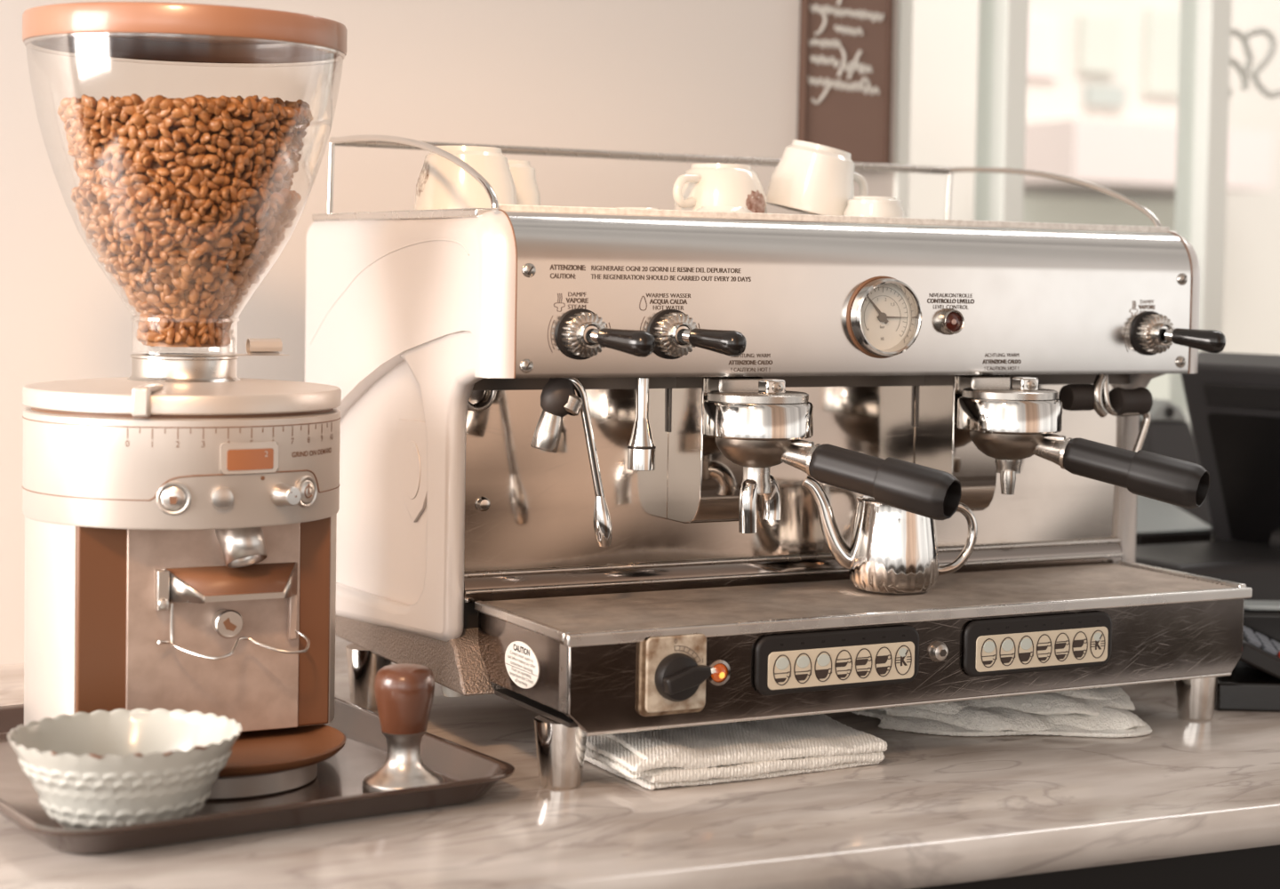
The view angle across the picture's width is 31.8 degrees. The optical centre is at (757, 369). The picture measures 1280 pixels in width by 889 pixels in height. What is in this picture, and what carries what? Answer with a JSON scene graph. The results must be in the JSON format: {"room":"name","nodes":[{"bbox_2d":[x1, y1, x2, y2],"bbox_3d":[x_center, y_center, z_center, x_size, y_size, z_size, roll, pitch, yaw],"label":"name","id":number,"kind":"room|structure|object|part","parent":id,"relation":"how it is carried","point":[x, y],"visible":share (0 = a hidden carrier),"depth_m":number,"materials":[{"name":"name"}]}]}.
{"room":"cafe","nodes":[
{"label":"cafe","id":0,"kind":"room"},
{"bbox_2d":[0,0,898,665],"bbox_3d":[-0.325,-0.098,2.772,5.800,2.670,0.120,0,3,-30],"label":"wall","id":1,"kind":"structure","parent":0,"point":[707,77],"depth_m":2.63,"materials":[{"name":"beige paint"}]},
{"bbox_2d":[797,0,894,164],"bbox_3d":[0.117,-0.497,2.921,0.134,0.469,0.017,0,3,-30],"label":"chalkboard","id":2,"kind":"object","parent":1,"relation":"hanging from","point":[845,72],"visible":0.99,"depth_m":2.92,"materials":[{"name":"stone"}]},
{"bbox_3d":[0.640,1.353,1.087,5.800,0.040,4.140,0,3,-30],"label":"floor","id":3,"kind":"structure","parent":0,"visible":0},
{"bbox_2d":[912,844,1279,888],"bbox_3d":[0.153,0.825,2.344,4.000,0.883,1.165,0,3,-30],"label":"base cabinet","id":4,"kind":"object","parent":3,"relation":"on","point":[1256,868],"visible":0.02,"depth_m":1.91,"materials":[{"name":"black laminate"}]},
{"bbox_2d":[0,641,1279,888],"bbox_3d":[0.170,0.366,2.311,4.000,0.036,1.215,0,3,-30],"label":"countertop","id":5,"kind":"structure","parent":4,"relation":"on","point":[937,810],"depth_m":1.83,"materials":[{"name":"stone"}]},
{"bbox_2d":[0,696,514,854],"bbox_3d":[-0.496,0.337,1.944,0.408,0.026,0.494,-1,3,-36],"label":"serving tray","id":6,"kind":"object","parent":5,"relation":"on","point":[335,794],"visible":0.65,"depth_m":1.82,"materials":[{"name":"brown plastic"}]},
{"bbox_2d":[7,707,241,829],"bbox_3d":[-0.491,0.317,1.740,0.175,0.076,0.175,2,3,9],"label":"bowl","id":7,"kind":"object","parent":6,"relation":"on","point":[97,769],"visible":0.94,"depth_m":1.70,"materials":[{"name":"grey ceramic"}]},
{"bbox_2d":[22,1,347,799],"bbox_3d":[-0.490,0.019,1.951,0.276,0.652,0.340,0,3,-30],"label":"coffee grinder","id":8,"kind":"object","parent":6,"relation":"on","point":[180,512],"visible":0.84,"depth_m":1.89,"materials":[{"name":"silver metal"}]},
{"bbox_3d":[-0.502,0.186,1.889,0.010,0.034,0.014,0,3,-30],"label":"hinge plate","id":9,"kind":"part","parent":8,"relation":"part of","materials":[{"name":"silver metal"}]},
{"bbox_3d":[-0.506,0.019,1.979,0.272,0.022,0.272,0,3,-30],"label":"grinder lid","id":10,"kind":"part","parent":8,"relation":"part of","materials":[{"name":"silver metal"}]},
{"bbox_3d":[-0.500,-0.294,1.965,0.276,0.026,0.276,0,3,-30],"label":"hopper lid","id":11,"kind":"part","parent":8,"relation":"part of","materials":[{"name":"brown plastic"}]},
{"bbox_2d":[57,93,313,347],"bbox_3d":[-0.503,-0.131,1.973,0.214,0.223,0.215,-1,4,-43],"label":"coffee beans","id":12,"kind":"object","parent":8,"relation":"in","point":[186,202],"visible":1,"depth_m":1.90,"materials":[{"name":"brown food"}]},
{"bbox_3d":[-0.466,0.220,1.921,0.150,0.186,0.004,0,3,-30],"label":"plate","id":13,"kind":"part","parent":8,"relation":"part of","materials":[{"name":"silver metal"}]},
{"bbox_3d":[-0.458,0.322,1.911,0.211,0.012,0.211,0,3,-30],"label":"catch dish","id":14,"kind":"part","parent":8,"relation":"part of","materials":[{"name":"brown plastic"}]},
{"bbox_3d":[-0.397,0.106,1.890,0.020,0.020,0.020,3,3,40],"label":"timer knob","id":15,"kind":"part","parent":8,"relation":"part of","materials":[{"name":"silver metal"}]},
{"bbox_3d":[-0.405,0.215,1.949,0.007,0.039,0.008,0,3,-30],"label":"wire post","id":16,"kind":"part","parent":8,"relation":"part of","materials":[{"name":"silver metal"}]},
{"bbox_2d":[362,663,444,793],"bbox_3d":[-0.296,0.300,1.875,0.068,0.106,0.068,0,3,-30],"label":"tamper","id":17,"kind":"object","parent":6,"relation":"on","point":[404,692],"visible":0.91,"depth_m":1.86,"materials":[{"name":"brown wood"}]},
{"bbox_3d":[-0.296,0.274,1.874,0.050,0.055,0.050,0,3,-30],"label":"handle","id":18,"kind":"part","parent":17,"relation":"part of","materials":[{"name":"brown wood"}]},
{"bbox_2d":[584,713,887,790],"bbox_3d":[-0.035,0.335,2.031,0.264,0.045,0.176,0,3,-30],"label":"towel","id":19,"kind":"object","parent":5,"relation":"on","point":[726,752],"visible":0.81,"depth_m":1.98,"materials":[{"name":"white fabric"}]},
{"bbox_2d":[304,134,1252,790],"bbox_3d":[0.027,0.057,2.295,0.820,0.576,0.631,0,3,-30],"label":"espresso machine","id":20,"kind":"object","parent":5,"relation":"on","point":[538,512],"visible":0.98,"depth_m":2.11,"materials":[{"name":"metal"}]},
{"bbox_3d":[-0.390,0.308,2.251,0.048,0.062,0.048,0,3,-30],"label":"leg","id":21,"kind":"part","parent":20,"relation":"part of","materials":[{"name":"silver metal"}]},
{"bbox_3d":[-0.372,0.096,2.220,0.005,0.280,0.368,0,3,-30],"label":"recess panel","id":22,"kind":"part","parent":20,"relation":"part of","materials":[{"name":"silver metal"}]},
{"bbox_3d":[-0.362,-0.071,2.161,0.002,0.110,0.434,0,3,-30],"label":"arc moulding","id":23,"kind":"part","parent":20,"relation":"part of","materials":[{"name":"silver metal"}]},
{"bbox_3d":[-0.337,-0.190,2.144,0.006,0.081,0.447,0,3,-30],"label":"rail","id":24,"kind":"part","parent":20,"relation":"part of","materials":[{"name":"silver metal"}]},
{"bbox_3d":[-0.027,0.255,2.393,0.788,0.054,0.427,0,3,-30],"label":"frame","id":25,"kind":"part","parent":20,"relation":"part of","materials":[{"name":"brown paint"}]},
{"bbox_2d":[413,145,516,210],"bbox_3d":[-0.288,-0.184,2.171,0.113,0.063,0.101,2,3,12],"label":"cup","id":26,"kind":"object","parent":20,"relation":"on","point":[441,183],"visible":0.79,"depth_m":2.13,"materials":[{"name":"white ceramic"}]},
{"bbox_3d":[-0.207,0.252,1.966,0.006,0.064,0.189,0,3,-30],"label":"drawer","id":27,"kind":"part","parent":20,"relation":"part of","materials":[{"name":"silver metal"}]},
{"bbox_2d":[507,159,540,205],"bbox_3d":[-0.259,-0.185,2.275,0.081,0.056,0.081,0,3,-30],"label":"cup","id":28,"kind":"object","parent":20,"relation":"on","point":[524,175],"visible":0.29,"depth_m":2.25,"materials":[{"name":"white ceramic"}]},
{"bbox_3d":[0.111,0.293,2.149,0.728,0.004,0.190,0,3,-30],"label":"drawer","id":29,"kind":"part","parent":20,"relation":"part of","materials":[{"name":"grey metal"}]},
{"bbox_3d":[-0.170,0.329,1.928,0.048,0.058,0.048,0,3,-30],"label":"leg","id":30,"kind":"part","parent":20,"relation":"part of","materials":[{"name":"silver metal"}]},
{"bbox_2d":[556,308,594,359],"bbox_3d":[-0.156,-0.032,1.975,0.045,0.045,0.004,0,3,-30],"label":"knob","id":31,"kind":"object","parent":20,"relation":"in","point":[565,317],"depth_m":1.97,"materials":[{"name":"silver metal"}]},
{"bbox_3d":[-0.138,-0.029,1.951,0.013,0.013,0.012,3,3,33],"label":"lever stem","id":32,"kind":"part","parent":20,"relation":"part of","materials":[{"name":"silver metal"}]},
{"bbox_3d":[-0.115,-0.024,1.935,0.055,0.024,0.023,2,3,28],"label":"lever","id":33,"kind":"part","parent":20,"relation":"part of","materials":[{"name":"black plastic"}]},
{"bbox_2d":[614,207,660,209],"bbox_3d":[-0.120,-0.156,2.217,0.081,0.009,0.081,0,3,-30],"label":"saucer","id":34,"kind":"object","parent":20,"relation":"on","point":[614,207],"visible":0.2,"depth_m":2.20,"materials":[{"name":"white ceramic"}]},
{"bbox_3d":[-0.105,-0.240,2.523,0.778,0.009,0.009,0,3,-30],"label":"rail","id":35,"kind":"part","parent":20,"relation":"part of","materials":[{"name":"silver metal"}]},
{"bbox_2d":[648,309,684,359],"bbox_3d":[-0.078,-0.032,2.019,0.045,0.045,0.004,0,3,-30],"label":"knob","id":36,"kind":"object","parent":20,"relation":"in","point":[657,318],"depth_m":2.01,"materials":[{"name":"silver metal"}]},
{"bbox_2d":[638,633,703,716],"bbox_3d":[-0.073,0.260,1.919,0.064,0.070,0.005,0,3,-30],"label":"switch","id":37,"kind":"object","parent":20,"relation":"attached to","point":[656,652],"depth_m":1.91,"materials":[{"name":"black plastic"}]},
{"bbox_2d":[645,633,706,712],"bbox_3d":[-0.070,0.259,1.916,0.058,0.064,0.003,0,3,-30],"label":"switch plate","id":38,"kind":"object","parent":20,"relation":"attached to","point":[667,655],"depth_m":1.91,"materials":[{"name":"silver metal"}]},
{"bbox_3d":[-0.067,0.262,1.908,0.041,0.041,0.014,0,3,-30],"label":"switch knob","id":39,"kind":"part","parent":20,"relation":"part of","materials":[{"name":"black plastic"}]},
{"bbox_3d":[-0.059,-0.030,1.995,0.013,0.013,0.012,3,3,33],"label":"lever stem","id":40,"kind":"part","parent":20,"relation":"part of","materials":[{"name":"silver metal"}]},
{"bbox_3d":[-0.036,-0.024,1.979,0.055,0.024,0.023,2,3,28],"label":"lever","id":41,"kind":"part","parent":20,"relation":"part of","materials":[{"name":"black plastic"}]},
{"bbox_2d":[707,659,730,685],"bbox_3d":[-0.034,0.263,1.944,0.022,0.022,0.002,0,3,-30],"label":"lamp","id":42,"kind":"object","parent":20,"relation":"attached to","point":[722,676],"depth_m":1.94,"materials":[{"name":"orange"}]},
{"bbox_2d":[672,163,767,213],"bbox_3d":[-0.037,-0.179,2.256,0.097,0.056,0.110,1,3,-2],"label":"cup","id":43,"kind":"object","parent":20,"relation":"on","point":[703,184],"visible":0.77,"depth_m":2.23,"materials":[{"name":"white ceramic"}]},
{"bbox_3d":[-0.071,-0.177,2.216,0.009,0.035,0.038,3,3,35],"label":"handle","id":44,"kind":"part","parent":43,"relation":"part of","materials":[{"name":"white ceramic"}]},
{"bbox_2d":[696,206,752,212],"bbox_3d":[-0.033,-0.153,2.180,0.077,0.011,0.077,0,3,-30],"label":"saucer","id":45,"kind":"object","parent":20,"relation":"on","point":[736,209],"visible":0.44,"depth_m":2.16,"materials":[{"name":"white ceramic"}]},
{"bbox_2d":[312,208,1177,233],"bbox_3d":[-0.013,-0.152,2.365,0.796,0.008,0.450,0,3,-30],"label":"tray","id":46,"kind":"object","parent":20,"relation":"on","point":[465,220],"depth_m":2.14,"materials":[{"name":"silver metal"}]},
{"bbox_2d":[464,384,1121,572],"bbox_3d":[0.061,0.102,2.237,0.761,0.176,0.002,0,3,-30],"label":"backsplash","id":47,"kind":"structure","parent":20,"relation":"on","point":[540,515],"depth_m":2.15,"materials":[{"name":"silver metal"}]},
{"bbox_3d":[0.062,0.194,2.235,0.760,0.020,0.009,0,3,-30],"label":"splash moulding","id":48,"kind":"part","parent":20,"relation":"part of","materials":[{"name":"silver metal"}]},
{"bbox_2d":[765,139,868,215],"bbox_3d":[0.062,-0.196,2.324,0.112,0.085,0.093,1,3,-2],"label":"cup","id":49,"kind":"object","parent":20,"relation":"on","point":[809,178],"visible":0.83,"depth_m":2.29,"materials":[{"name":"white ceramic"}]},
{"bbox_3d":[0.101,-0.189,2.359,0.035,0.045,0.013,-1,3,-40],"label":"handle","id":50,"kind":"part","parent":49,"relation":"part of","materials":[{"name":"white ceramic"}]},
{"bbox_3d":[0.072,0.259,2.000,0.171,0.053,0.006,0,3,-30],"label":"button panel","id":51,"kind":"part","parent":20,"relation":"part of","materials":[{"name":"black plastic"}]},
{"bbox_2d":[715,437,961,533],"bbox_3d":[0.071,0.107,2.020,0.240,0.088,0.077,2,3,27],"label":"portafilter","id":52,"kind":"object","parent":20,"relation":"attached to","point":[924,491],"visible":0.98,"depth_m":2.00,"materials":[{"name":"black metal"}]},
{"bbox_3d":[-0.001,0.101,2.057,0.028,0.025,0.028,0,3,-30],"label":"spout","id":53,"kind":"part","parent":52,"relation":"part of","materials":[{"name":"silver metal"}]},
{"bbox_2d":[715,437,797,467],"bbox_3d":[-0.001,0.075,2.056,0.077,0.028,0.077,0,3,-30],"label":"bowl","id":54,"kind":"object","parent":52,"relation":"on","point":[744,452],"depth_m":2.03,"materials":[{"name":"silver metal"}]},
{"bbox_3d":[0.084,0.091,2.007,0.073,0.047,0.037,3,3,30],"label":"handle","id":55,"kind":"part","parent":52,"relation":"part of","materials":[{"name":"black plastic"}]},
{"bbox_3d":[0.141,0.105,1.974,0.074,0.052,0.044,3,3,30],"label":"handle","id":56,"kind":"part","parent":52,"relation":"part of","materials":[{"name":"black plastic"}]},
{"bbox_3d":[0.075,0.263,1.999,0.154,0.034,0.001,0,3,-30],"label":"label plate","id":57,"kind":"part","parent":20,"relation":"part of","materials":[{"name":"beige plastic"}]},
{"bbox_3d":[0.108,-0.069,2.152,0.756,0.146,0.046,0,3,-30],"label":"panel","id":58,"kind":"part","parent":20,"relation":"part of","materials":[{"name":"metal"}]},
{"bbox_2d":[474,560,1252,647],"bbox_3d":[0.117,0.218,2.139,0.750,0.013,0.204,0,3,-30],"label":"drip tray","id":59,"kind":"object","parent":20,"relation":"on","point":[804,604],"depth_m":2.10,"materials":[{"name":"grey metal"}]},
{"bbox_2d":[843,196,904,217],"bbox_3d":[0.119,-0.163,2.289,0.066,0.027,0.066,0,3,-30],"label":"cup","id":60,"kind":"object","parent":20,"relation":"on","point":[866,206],"visible":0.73,"depth_m":2.27,"materials":[{"name":"white ceramic"}]},
{"bbox_2d":[801,475,977,593],"bbox_3d":[0.135,0.158,2.171,0.170,0.109,0.089,0,3,-30],"label":"milk pitcher","id":61,"kind":"object","parent":20,"relation":"on","point":[892,550],"visible":0.84,"depth_m":2.14,"materials":[{"name":"silver metal"}]},
{"bbox_3d":[0.069,0.148,2.166,0.055,0.091,0.021,1,3,-1],"label":"spout","id":62,"kind":"part","parent":61,"relation":"part of","materials":[{"name":"silver metal"}]},
{"bbox_3d":[0.190,0.164,2.192,0.053,0.073,0.009,0,3,-22],"label":"handle","id":63,"kind":"part","parent":61,"relation":"part of","materials":[{"name":"silver metal"}]},
{"bbox_3d":[0.161,0.266,2.061,0.740,0.076,0.010,0,3,-30],"label":"drawer","id":64,"kind":"part","parent":20,"relation":"part of","materials":[{"name":"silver metal"}]},
{"bbox_3d":[0.163,0.304,2.062,0.708,0.005,0.005,0,3,-30],"label":"trim","id":65,"kind":"part","parent":20,"relation":"part of","materials":[{"name":"silver metal"}]},
{"bbox_2d":[936,308,964,335],"bbox_3d":[0.187,-0.047,2.165,0.026,0.026,0.012,0,3,-30],"label":"lamp","id":66,"kind":"object","parent":20,"relation":"attached to","point":[949,321],"depth_m":2.16,"materials":[{"name":"brown"}]},
{"bbox_3d":[0.265,0.258,2.110,0.171,0.053,0.006,0,3,-30],"label":"button panel","id":67,"kind":"part","parent":20,"relation":"part of","materials":[{"name":"black plastic"}]},
{"bbox_3d":[0.268,0.262,2.108,0.154,0.034,0.001,0,3,-30],"label":"label plate","id":68,"kind":"part","parent":20,"relation":"part of","materials":[{"name":"beige plastic"}]},
{"bbox_3d":[0.329,-0.195,2.547,0.006,0.081,0.404,0,3,-30],"label":"rail","id":69,"kind":"part","parent":20,"relation":"part of","materials":[{"name":"silver metal"}]},
{"bbox_2d":[969,431,1209,508],"bbox_3d":[0.318,0.094,2.160,0.240,0.064,0.077,2,3,27],"label":"portafilter","id":70,"kind":"object","parent":20,"relation":"attached to","point":[1180,483],"visible":0.93,"depth_m":2.13,"materials":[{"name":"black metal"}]},
{"bbox_2d":[969,431,1046,460],"bbox_3d":[0.246,0.074,2.196,0.077,0.028,0.077,0,3,-30],"label":"bowl","id":71,"kind":"object","parent":70,"relation":"on","point":[999,446],"depth_m":2.17,"materials":[{"name":"silver metal"}]},
{"bbox_3d":[0.246,0.094,2.197,0.026,0.015,0.026,0,3,-30],"label":"spout","id":72,"kind":"part","parent":70,"relation":"part of","materials":[{"name":"silver metal"}]},
{"bbox_3d":[0.330,0.090,2.147,0.073,0.047,0.037,3,3,30],"label":"handle","id":73,"kind":"part","parent":70,"relation":"part of","materials":[{"name":"black plastic"}]},
{"bbox_3d":[0.388,0.103,2.114,0.074,0.052,0.044,3,3,30],"label":"handle","id":74,"kind":"part","parent":70,"relation":"part of","materials":[{"name":"black plastic"}]},
{"bbox_2d":[1130,311,1159,355],"bbox_3d":[0.401,-0.037,2.291,0.045,0.045,0.004,0,3,-30],"label":"knob","id":75,"kind":"object","parent":20,"relation":"in","point":[1141,322],"depth_m":2.28,"materials":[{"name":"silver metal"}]},
{"bbox_3d":[0.420,-0.035,2.267,0.013,0.013,0.012,3,3,33],"label":"lever stem","id":76,"kind":"part","parent":20,"relation":"part of","materials":[{"name":"silver metal"}]},
{"bbox_3d":[0.445,0.326,2.278,0.048,0.058,0.048,0,3,-30],"label":"leg","id":77,"kind":"part","parent":20,"relation":"part of","materials":[{"name":"silver metal"}]},
{"bbox_3d":[0.443,-0.029,2.251,0.055,0.024,0.023,2,3,28],"label":"lever","id":78,"kind":"part","parent":20,"relation":"part of","materials":[{"name":"black plastic"}]},
{"bbox_2d":[850,686,1151,737],"bbox_3d":[0.240,0.330,2.221,0.257,0.045,0.206,0,3,-30],"label":"towel","id":79,"kind":"object","parent":5,"relation":"on","point":[1094,712],"visible":0.48,"depth_m":2.19,"materials":[{"name":"white fabric"}]},
{"bbox_2d":[1136,495,1212,545],"bbox_3d":[0.477,0.247,2.823,0.133,0.167,0.147,0,3,-30],"label":"receipt printer","id":80,"kind":"object","parent":5,"relation":"on","point":[1158,522],"visible":0.23,"depth_m":2.78,"materials":[{"name":"grey plastic"}]},
{"bbox_2d":[1139,398,1213,536],"bbox_3d":[0.567,0.181,3.000,0.148,0.286,0.040,0,3,-30],"label":"display","id":81,"kind":"object","parent":5,"relation":"on","point":[1168,434],"visible":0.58,"depth_m":2.97,"materials":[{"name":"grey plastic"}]},
{"bbox_2d":[1136,351,1279,600],"bbox_3d":[0.707,0.165,2.623,0.555,0.359,0.412,0,3,-30],"label":"cash register","id":82,"kind":"object","parent":5,"relation":"on","point":[1233,399],"visible":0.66,"depth_m":2.67,"materials":[{"name":"grey plastic"}]},
{"bbox_3d":[0.678,0.113,2.623,0.360,0.256,0.136,4,4,45],"label":"casing","id":83,"kind":"part","parent":82,"relation":"part of","materials":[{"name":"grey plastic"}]},
{"bbox_2d":[1214,600,1279,711],"bbox_3d":[0.577,0.303,2.391,0.200,0.098,0.149,1,3,1],"label":"card terminal","id":84,"kind":"object","parent":5,"relation":"on","point":[1253,684],"visible":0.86,"depth_m":2.32,"materials":[{"name":"black plastic"}]},
{"bbox_2d":[1234,609,1279,668],"bbox_3d":[0.592,0.294,2.434,0.170,0.072,0.062,1,3,1],"label":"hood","id":85,"kind":"object","parent":84,"relation":"attached to","point":[1264,625],"depth_m":2.40,"materials":[{"name":"black"}]},
{"label":"outside","id":86,"kind":"structure","parent":0,"visible":0},
{"bbox_3d":[1.092,1.103,7.779,10.000,0.040,7.060,0,3,-30],"label":"street","id":87,"kind":"object","parent":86,"visible":0},
{"bbox_2d":[894,0,1279,541],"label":"window","id":88,"kind":"structure","parent":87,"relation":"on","point":[1102,76],"depth_m":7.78,"materials":[{"name":"white"}]}
]}

